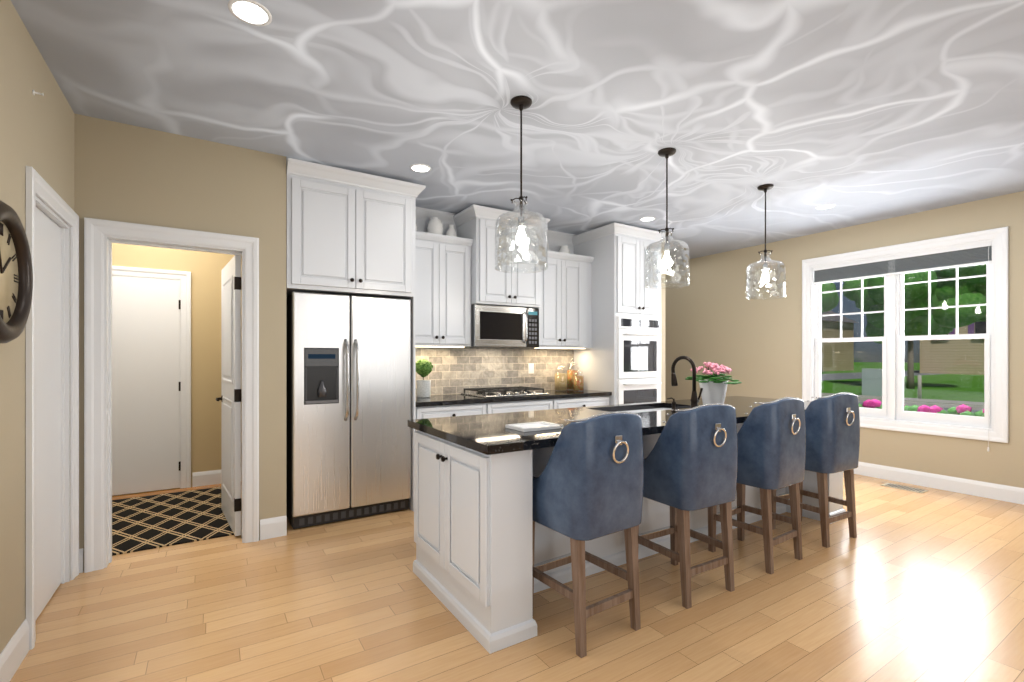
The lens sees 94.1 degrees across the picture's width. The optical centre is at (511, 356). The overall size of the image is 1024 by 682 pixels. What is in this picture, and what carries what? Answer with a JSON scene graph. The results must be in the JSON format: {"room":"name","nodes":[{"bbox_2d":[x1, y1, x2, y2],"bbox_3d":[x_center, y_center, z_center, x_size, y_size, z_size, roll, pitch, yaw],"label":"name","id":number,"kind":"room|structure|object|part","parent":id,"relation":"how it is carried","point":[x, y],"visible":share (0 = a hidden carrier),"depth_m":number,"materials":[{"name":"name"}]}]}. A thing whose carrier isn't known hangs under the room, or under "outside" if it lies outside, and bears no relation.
{"room":"kitchen","nodes":[
{"label":"kitchen","id":0,"kind":"room"},
{"bbox_2d":[0,0,73,653],"bbox_3d":[-0.767,-0.080,-0.196,0.120,2.740,7.100,0,0,-32],"label":"wall","id":1,"kind":"structure","parent":0,"point":[37,132],"depth_m":2.02,"materials":[{"name":"paint"}]},
{"bbox_2d":[0,619,28,681],"bbox_3d":[-0.500,1.220,-0.494,0.014,0.140,6.110,0,0,-32],"label":"baseboard","id":2,"kind":"structure","parent":1,"relation":"attached to","point":[14,652],"depth_m":1.95,"materials":[{"name":"white paint"}]},
{"bbox_2d":[0,200,32,342],"bbox_3d":[-1.907,-0.315,1.786,0.058,0.530,0.530,0,0,-32],"label":"wall clock","id":3,"kind":"object","parent":1,"relation":"attached to","point":[16,280],"visible":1,"depth_m":1.87,"materials":[{"name":"brown"}]},
{"bbox_2d":[32,90,43,95],"bbox_3d":[-2.176,-1.210,2.190,0.036,0.023,0.024,0,0,-32],"label":"hook","id":4,"kind":"object","parent":1,"relation":"attached to","point":[34,92],"visible":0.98,"depth_m":2.19,"materials":[{"name":"white paint"}]},
{"bbox_2d":[36,207,64,619],"bbox_3d":[-2.400,0.279,2.433,0.047,2.022,0.654,0,0,-32],"label":"closet door","id":5,"kind":"structure","parent":1,"relation":"in","point":[50,406],"depth_m":2.51,"materials":[{"name":"white paint"}]},
{"bbox_2d":[26,166,78,649],"bbox_3d":[-2.406,0.226,2.430,0.148,2.128,0.866,0,0,-32],"label":"trim","id":6,"kind":"structure","parent":1,"relation":"attached to","point":[40,187],"depth_m":2.60,"materials":[{"name":"white paint"}]},
{"bbox_2d":[112,243,234,495],"bbox_3d":[-3.842,-0.080,4.379,2.750,2.740,0.120,0,0,-32],"label":"wall","id":7,"kind":"structure","parent":0,"point":[204,268],"depth_m":4.78,"materials":[{"name":"paint"}]},
{"bbox_2d":[112,266,190,495],"bbox_3d":[-3.558,0.226,4.443,0.936,2.128,0.072,0,0,-32],"label":"door","id":8,"kind":"structure","parent":7,"relation":"attached to","point":[151,379],"depth_m":4.54,"materials":[{"name":"white paint"}]},
{"bbox_2d":[192,470,220,486],"bbox_3d":[-3.003,1.220,4.828,0.390,0.140,0.014,0,0,-32],"label":"baseboard","id":9,"kind":"structure","parent":7,"relation":"attached to","point":[212,477],"depth_m":4.78,"materials":[{"name":"white paint"}]},
{"bbox_2d":[74,113,285,571],"bbox_3d":[-2.830,-0.080,2.771,2.750,2.740,0.120,0,0,-32],"label":"wall","id":10,"kind":"structure","parent":0,"point":[127,173],"depth_m":3.19,"materials":[{"name":"paint"}]},
{"bbox_2d":[84,217,258,572],"bbox_3d":[-2.202,0.229,3.153,0.924,2.122,0.152,0,0,-32],"label":"trim","id":11,"kind":"structure","parent":10,"relation":"attached to","point":[101,236],"depth_m":2.97,"materials":[{"name":"white paint"}]},
{"bbox_2d":[216,255,240,535],"bbox_3d":[-2.200,0.276,3.684,0.154,2.000,0.759,0,0,-32],"label":"door","id":12,"kind":"structure","parent":10,"relation":"in","point":[230,398],"depth_m":3.51,"materials":[{"name":"white paint"}]},
{"bbox_2d":[286,158,417,301],"bbox_3d":[-1.386,-0.960,3.980,0.978,0.920,0.668,0,0,-32],"label":"upper cabinet","id":13,"kind":"object","parent":10,"relation":"attached to","point":[351,233],"depth_m":3.67,"materials":[{"name":"white wood"}]},
{"bbox_2d":[416,371,431,397],"bbox_3d":[-0.826,0.259,4.459,0.136,0.240,0.136,0,0,-32],"label":"pot","id":14,"kind":"object","parent":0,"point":[423,386],"depth_m":4.41,"materials":[{"name":"white ceramic"}]},
{"bbox_2d":[411,230,473,349],"bbox_3d":[-0.767,-0.615,4.562,0.689,1.030,0.342,0,0,-32],"label":"upper cabinet","id":15,"kind":"object","parent":0,"relation":"attached to","point":[441,311],"depth_m":4.44,"materials":[{"name":"white wood"}]},
{"bbox_2d":[427,217,442,234],"bbox_3d":[-0.742,-1.236,4.606,0.158,0.210,0.158,0,0,-32],"label":"vase","id":16,"kind":"object","parent":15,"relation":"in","point":[435,225],"visible":0.73,"depth_m":4.55,"materials":[{"name":"white ceramic"}]},
{"bbox_2d":[446,225,456,236],"bbox_3d":[-0.600,-1.216,4.719,0.120,0.170,0.120,0,0,-32],"label":"vase","id":17,"kind":"object","parent":15,"relation":"on","point":[451,231],"visible":0.67,"depth_m":4.68,"materials":[{"name":"white ceramic"}]},
{"bbox_2d":[454,206,545,309],"bbox_3d":[-0.126,-0.965,4.904,0.760,0.910,0.448,0,0,-32],"label":"upper cabinet","id":18,"kind":"object","parent":0,"relation":"attached to","point":[488,286],"depth_m":4.67,"materials":[{"name":"white wood"}]},
{"bbox_2d":[464,304,538,347],"bbox_3d":[-0.125,-0.301,4.903,0.754,0.412,0.430,0,0,-32],"label":"microwave","id":19,"kind":"object","parent":18,"relation":"attached to","point":[493,326],"visible":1,"depth_m":4.74,"materials":[{"name":"grey metal"}]},
{"bbox_2d":[10,472,1023,681],"bbox_3d":[0.887,1.350,2.264,8.500,0.120,9.500,0,0,-32],"label":"floor","id":20,"kind":"structure","parent":0,"point":[911,586],"depth_m":2.39,"materials":[{"name":"brown wood"}]},
{"bbox_2d":[112,487,233,555],"bbox_3d":[-2.991,1.284,3.721,1.390,0.010,1.500,0,0,-32],"label":"rug","id":21,"kind":"object","parent":20,"relation":"on","point":[142,523],"visible":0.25,"depth_m":3.72,"materials":[{"name":"black fabric"}]},
{"bbox_2d":[286,292,410,528],"bbox_3d":[-1.366,0.404,3.968,0.913,1.772,0.675,0,0,-32],"label":"fridge","id":22,"kind":"object","parent":20,"relation":"on","point":[348,404],"visible":1,"depth_m":3.71,"materials":[{"name":"grey metal"}]},
{"bbox_2d":[286,158,425,511],"bbox_3d":[-1.345,-0.065,3.979,1.044,2.710,0.714,0,0,-32],"label":"cabinet","id":23,"kind":"object","parent":20,"relation":"on","point":[348,232],"depth_m":3.69,"materials":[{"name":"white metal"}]},
{"bbox_2d":[409,402,493,511],"bbox_3d":[-0.661,0.856,4.458,0.757,0.868,0.632,0,0,-32],"label":"base cabinet","id":24,"kind":"object","parent":20,"relation":"on","point":[417,412],"depth_m":4.10,"materials":[{"name":"white wood"}]},
{"bbox_2d":[411,390,613,405],"bbox_3d":[-0.034,0.400,4.841,2.227,0.040,0.652,0,0,-32],"label":"countertop","id":25,"kind":"structure","parent":24,"relation":"on","point":[434,399],"depth_m":4.56,"materials":[{"name":"black stone"}]},
{"bbox_2d":[416,359,432,397],"bbox_3d":[-0.825,0.198,4.460,0.163,0.361,0.167,0,0,-32],"label":"topiary","id":26,"kind":"object","parent":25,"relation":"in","point":[424,367],"visible":0.98,"depth_m":4.40,"materials":[{"name":"green plant"}]},
{"bbox_2d":[461,386,548,397],"bbox_3d":[-0.073,0.350,4.821,0.740,0.057,0.510,0,0,-32],"label":"cooktop","id":27,"kind":"object","parent":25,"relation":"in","point":[502,391],"visible":1,"depth_m":4.72,"materials":[{"name":"silver metal"}]},
{"bbox_2d":[554,363,566,390],"bbox_3d":[0.545,0.220,5.322,0.146,0.316,0.146,0,0,-32],"label":"jar","id":28,"kind":"object","parent":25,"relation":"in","point":[560,380],"visible":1,"depth_m":5.26,"materials":[{"name":"clear glass"}]},
{"bbox_3d":[0.545,0.095,5.322,0.128,0.066,0.128,0,0,-32],"label":"lid","id":29,"kind":"part","parent":28,"relation":"part of","materials":[{"name":"clear glass"}]},
{"bbox_2d":[566,359,578,389],"bbox_3d":[0.696,0.200,5.476,0.144,0.356,0.144,0,0,-32],"label":"jar","id":30,"kind":"object","parent":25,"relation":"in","point":[571,374],"visible":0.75,"depth_m":5.42,"materials":[{"name":"clear glass"}]},
{"bbox_3d":[0.696,0.055,5.476,0.127,0.066,0.127,0,0,-32],"label":"lid","id":31,"kind":"part","parent":30,"relation":"part of","materials":[{"name":"clear glass"}]},
{"bbox_2d":[573,367,583,390],"bbox_3d":[0.738,0.245,5.278,0.120,0.266,0.120,0,0,-32],"label":"jar","id":32,"kind":"object","parent":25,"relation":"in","point":[578,381],"visible":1,"depth_m":5.23,"materials":[{"name":"clear glass"}]},
{"bbox_3d":[0.738,0.145,5.278,0.106,0.066,0.106,0,0,-32],"label":"lid","id":33,"kind":"part","parent":32,"relation":"part of","materials":[{"name":"clear glass"}]},
{"bbox_2d":[494,398,561,412],"bbox_3d":[-0.077,0.856,4.826,0.896,0.868,0.632,0,0,-32],"label":"base cabinet","id":34,"kind":"object","parent":20,"relation":"on","point":[547,403],"depth_m":4.60,"materials":[{"name":"white wood"}]},
{"bbox_2d":[532,411,643,657],"bbox_3d":[0.340,0.769,2.310,0.448,1.043,0.514,0,0,-35],"label":"stool","id":35,"kind":"object","parent":20,"relation":"on","point":[588,484],"visible":0.83,"depth_m":2.11,"materials":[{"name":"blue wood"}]},
{"bbox_2d":[562,394,613,408],"bbox_3d":[0.545,0.856,5.217,0.846,0.868,0.632,0,0,-32],"label":"base cabinet","id":36,"kind":"object","parent":20,"relation":"on","point":[566,402],"depth_m":4.99,"materials":[{"name":"white wood"}]},
{"bbox_2d":[574,322,615,404],"bbox_3d":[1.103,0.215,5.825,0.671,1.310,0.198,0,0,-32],"label":"panel","id":37,"kind":"object","parent":20,"relation":"on","point":[597,366],"depth_m":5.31,"materials":[{"name":"white wood"}]},
{"bbox_2d":[408,424,845,653],"bbox_3d":[1.029,0.856,3.352,3.342,0.868,0.972,0,0,-32],"label":"kitchen island","id":38,"kind":"object","parent":20,"relation":"on","point":[472,562],"depth_m":2.33,"materials":[{"name":"white wood"}]},
{"bbox_2d":[408,396,810,455],"bbox_3d":[1.038,0.400,3.337,3.320,0.040,0.985,0,0,-32],"label":"island countertop","id":39,"kind":"structure","parent":38,"relation":"on","point":[486,432],"depth_m":2.75,"materials":[{"name":"black stone"}]},
{"bbox_2d":[505,421,562,431],"bbox_3d":[0.119,0.370,2.536,0.250,0.016,0.180,0,0,-32],"label":"tray","id":40,"kind":"object","parent":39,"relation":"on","point":[533,426],"visible":0.94,"depth_m":2.50,"materials":[{"name":"white ceramic"}]},
{"bbox_2d":[608,404,667,411],"bbox_3d":[1.001,0.530,3.565,0.864,0.244,0.404,0,0,-32],"label":"sink","id":41,"kind":"object","parent":39,"relation":"in","point":[657,405],"depth_m":3.74,"materials":[{"name":"silver metal"}]},
{"bbox_2d":[668,397,679,411],"bbox_3d":[1.128,0.334,3.364,0.044,0.093,0.078,0,0,-32],"label":"soap dispenser","id":42,"kind":"object","parent":39,"relation":"on","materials":[{"name":"black metal"}]},
{"bbox_2d":[671,356,702,407],"bbox_3d":[1.299,0.186,3.558,0.101,0.388,0.235,0,0,-32],"label":"faucet","id":43,"kind":"object","parent":39,"relation":"on","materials":[{"name":"black metal"}]},
{"bbox_2d":[685,362,741,404],"bbox_3d":[1.548,0.208,3.663,0.397,0.341,0.415,0,0,-32],"label":"flower pot","id":44,"kind":"object","parent":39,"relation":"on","point":[714,390],"visible":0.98,"depth_m":3.58,"materials":[{"name":"white ceramic"}]},
{"bbox_2d":[637,403,737,608],"bbox_3d":[0.964,0.769,2.703,0.448,1.043,0.514,0,0,-30],"label":"stool","id":45,"kind":"object","parent":20,"relation":"on","point":[691,462],"visible":0.9,"depth_m":2.50,"materials":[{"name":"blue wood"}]},
{"bbox_2d":[708,397,805,573],"bbox_3d":[1.583,0.769,3.093,0.448,1.043,0.514,0,0,-34],"label":"stool","id":46,"kind":"object","parent":20,"relation":"on","point":[771,436],"visible":0.88,"depth_m":2.89,"materials":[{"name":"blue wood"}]},
{"bbox_2d":[771,392,859,547],"bbox_3d":[2.199,0.769,3.481,0.448,1.043,0.514,0,0,-29],"label":"stool","id":47,"kind":"object","parent":20,"relation":"on","point":[832,421],"visible":0.83,"depth_m":3.27,"materials":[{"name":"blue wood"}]},
{"bbox_2d":[881,483,927,492],"bbox_3d":[3.846,1.286,4.677,0.160,0.007,0.330,0,0,-32],"label":"floor vent","id":48,"kind":"object","parent":20,"relation":"in","point":[901,487],"visible":1,"depth_m":4.66,"materials":[{"name":"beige metal"}]},
{"bbox_2d":[11,0,1023,262],"bbox_3d":[0.887,-1.500,2.264,8.500,0.100,9.500,0,0,-32],"label":"ceiling","id":49,"kind":"structure","parent":0,"point":[855,112],"depth_m":2.65,"materials":[{"name":"grey paint"}]},
{"bbox_2d":[228,0,271,25],"bbox_3d":[-1.101,-1.448,2.005,0.163,0.006,0.163,0,0,-41],"label":"recessed light","id":50,"kind":"object","parent":49,"relation":"in","point":[252,12],"depth_m":2.00,"materials":[{"name":"white paint"}]},
{"bbox_2d":[410,164,430,172],"bbox_3d":[-0.702,-1.448,3.662,0.163,0.006,0.163,0,0,22],"label":"recessed light","id":51,"kind":"object","parent":49,"relation":"in","point":[422,168],"depth_m":3.66,"materials":[{"name":"white paint"}]},
{"bbox_2d":[495,96,547,272],"bbox_3d":[0.052,-0.975,2.707,0.303,0.950,0.303,0,0,-32],"label":"pendant light","id":52,"kind":"object","parent":49,"relation":"hanging from","point":[520,103],"visible":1,"depth_m":2.68,"materials":[{"name":"clear glass"}]},
{"bbox_3d":[0.052,-0.689,2.707,0.303,0.378,0.303,0,0,-32],"label":"lamp shade","id":53,"kind":"part","parent":52,"relation":"part of","materials":[{"name":"clear glass"}]},
{"bbox_2d":[639,217,655,220],"bbox_3d":[1.425,-1.448,5.013,0.163,0.006,0.163,0,0,-38],"label":"recessed light","id":54,"kind":"object","parent":49,"relation":"in","point":[644,218],"depth_m":5.00,"materials":[{"name":"white paint"}]},
{"bbox_2d":[645,147,689,288],"bbox_3d":[1.093,-0.975,3.363,0.303,0.950,0.303,0,0,-32],"label":"pendant light","id":55,"kind":"object","parent":49,"relation":"hanging from","point":[666,153],"visible":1,"depth_m":3.35,"materials":[{"name":"clear glass"}]},
{"bbox_3d":[1.093,-0.689,3.363,0.303,0.378,0.303,0,0,-32],"label":"lamp shade","id":56,"kind":"part","parent":55,"relation":"part of","materials":[{"name":"clear glass"}]},
{"bbox_2d":[746,184,785,299],"bbox_3d":[2.157,-0.975,4.056,0.303,0.950,0.303,0,0,-32],"label":"pendant light","id":57,"kind":"object","parent":49,"relation":"hanging from","point":[765,278],"visible":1,"depth_m":4.04,"materials":[{"name":"clear glass"}]},
{"bbox_3d":[2.157,-0.689,4.056,0.303,0.378,0.303,0,0,-32],"label":"lamp shade","id":58,"kind":"part","parent":57,"relation":"part of","materials":[{"name":"clear glass"}]},
{"bbox_2d":[815,204,835,209],"bbox_3d":[3.029,-1.448,4.605,0.163,0.006,0.163,0,0,-41],"label":"recessed light","id":59,"kind":"object","parent":49,"relation":"in","point":[826,206],"depth_m":4.59,"materials":[{"name":"white paint"}]},
{"bbox_2d":[528,363,533,373],"bbox_3d":[0.216,0.133,5.370,0.075,0.115,0.008,0,0,-32],"label":"outlet plate","id":60,"kind":"object","parent":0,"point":[530,365],"depth_m":5.37,"materials":[{"name":"white paint"}]},
{"bbox_2d":[518,250,593,349],"bbox_3d":[0.497,-0.615,5.359,0.780,1.030,0.342,0,0,-32],"label":"upper cabinet","id":61,"kind":"object","parent":0,"relation":"attached to","point":[567,321],"depth_m":5.24,"materials":[{"name":"white wood"}]},
{"bbox_2d":[559,245,569,253],"bbox_3d":[0.609,-1.196,5.457,0.151,0.130,0.120,0,0,-32],"label":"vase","id":62,"kind":"object","parent":61,"relation":"on","point":[564,249],"visible":0.6,"depth_m":5.40,"materials":[{"name":"white ceramic"}]},
{"bbox_2d":[661,239,664,400],"bbox_3d":[1.153,-0.080,6.556,0.115,2.740,2.280,0,0,-32],"label":"wall","id":63,"kind":"structure","parent":0,"point":[663,341],"depth_m":5.59,"materials":[{"name":"paint"}]},
{"bbox_2d":[570,222,664,321],"bbox_3d":[1.238,-0.930,5.609,0.740,0.980,0.708,0,0,-32],"label":"upper cabinet","id":64,"kind":"object","parent":63,"relation":"attached to","point":[618,250],"depth_m":5.28,"materials":[{"name":"white wood"}]},
{"bbox_2d":[616,315,661,404],"bbox_3d":[1.309,0.215,5.498,0.688,1.334,0.572,0,0,-32],"label":"wall oven","id":65,"kind":"object","parent":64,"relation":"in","point":[638,359],"visible":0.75,"depth_m":5.28,"materials":[{"name":"grey metal"}]},
{"bbox_2d":[665,191,1023,487],"bbox_3d":[4.373,-0.080,4.459,0.140,2.740,9.500,0,0,-32],"label":"wall","id":66,"kind":"structure","parent":0,"point":[713,314],"depth_m":5.78,"materials":[{"name":"paint"}]},
{"bbox_2d":[802,226,1008,451],"bbox_3d":[3.984,-0.146,5.000,0.142,2.023,1.746,0,0,-32],"label":"window","id":67,"kind":"structure","parent":66,"relation":"in","point":[893,264],"depth_m":4.84,"materials":[{"name":"white paint"}]},
{"bbox_2d":[843,462,1023,504],"bbox_3d":[4.314,1.220,4.410,0.014,0.140,9.280,0,0,-32],"label":"baseboard","id":68,"kind":"structure","parent":66,"relation":"attached to","point":[1012,494],"depth_m":4.61,"materials":[{"name":"white paint"}]},
{"label":"outside","id":69,"kind":"structure","parent":0,"visible":0},
{"bbox_2d":[821,264,985,416],"bbox_3d":[67.982,-4.810,47.293,153.160,13.400,160.000,0,0,-32],"label":"garden","id":70,"kind":"object","parent":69,"point":[937,360],"depth_m":23.52,"materials":[{"name":"green plant"}]}
]}

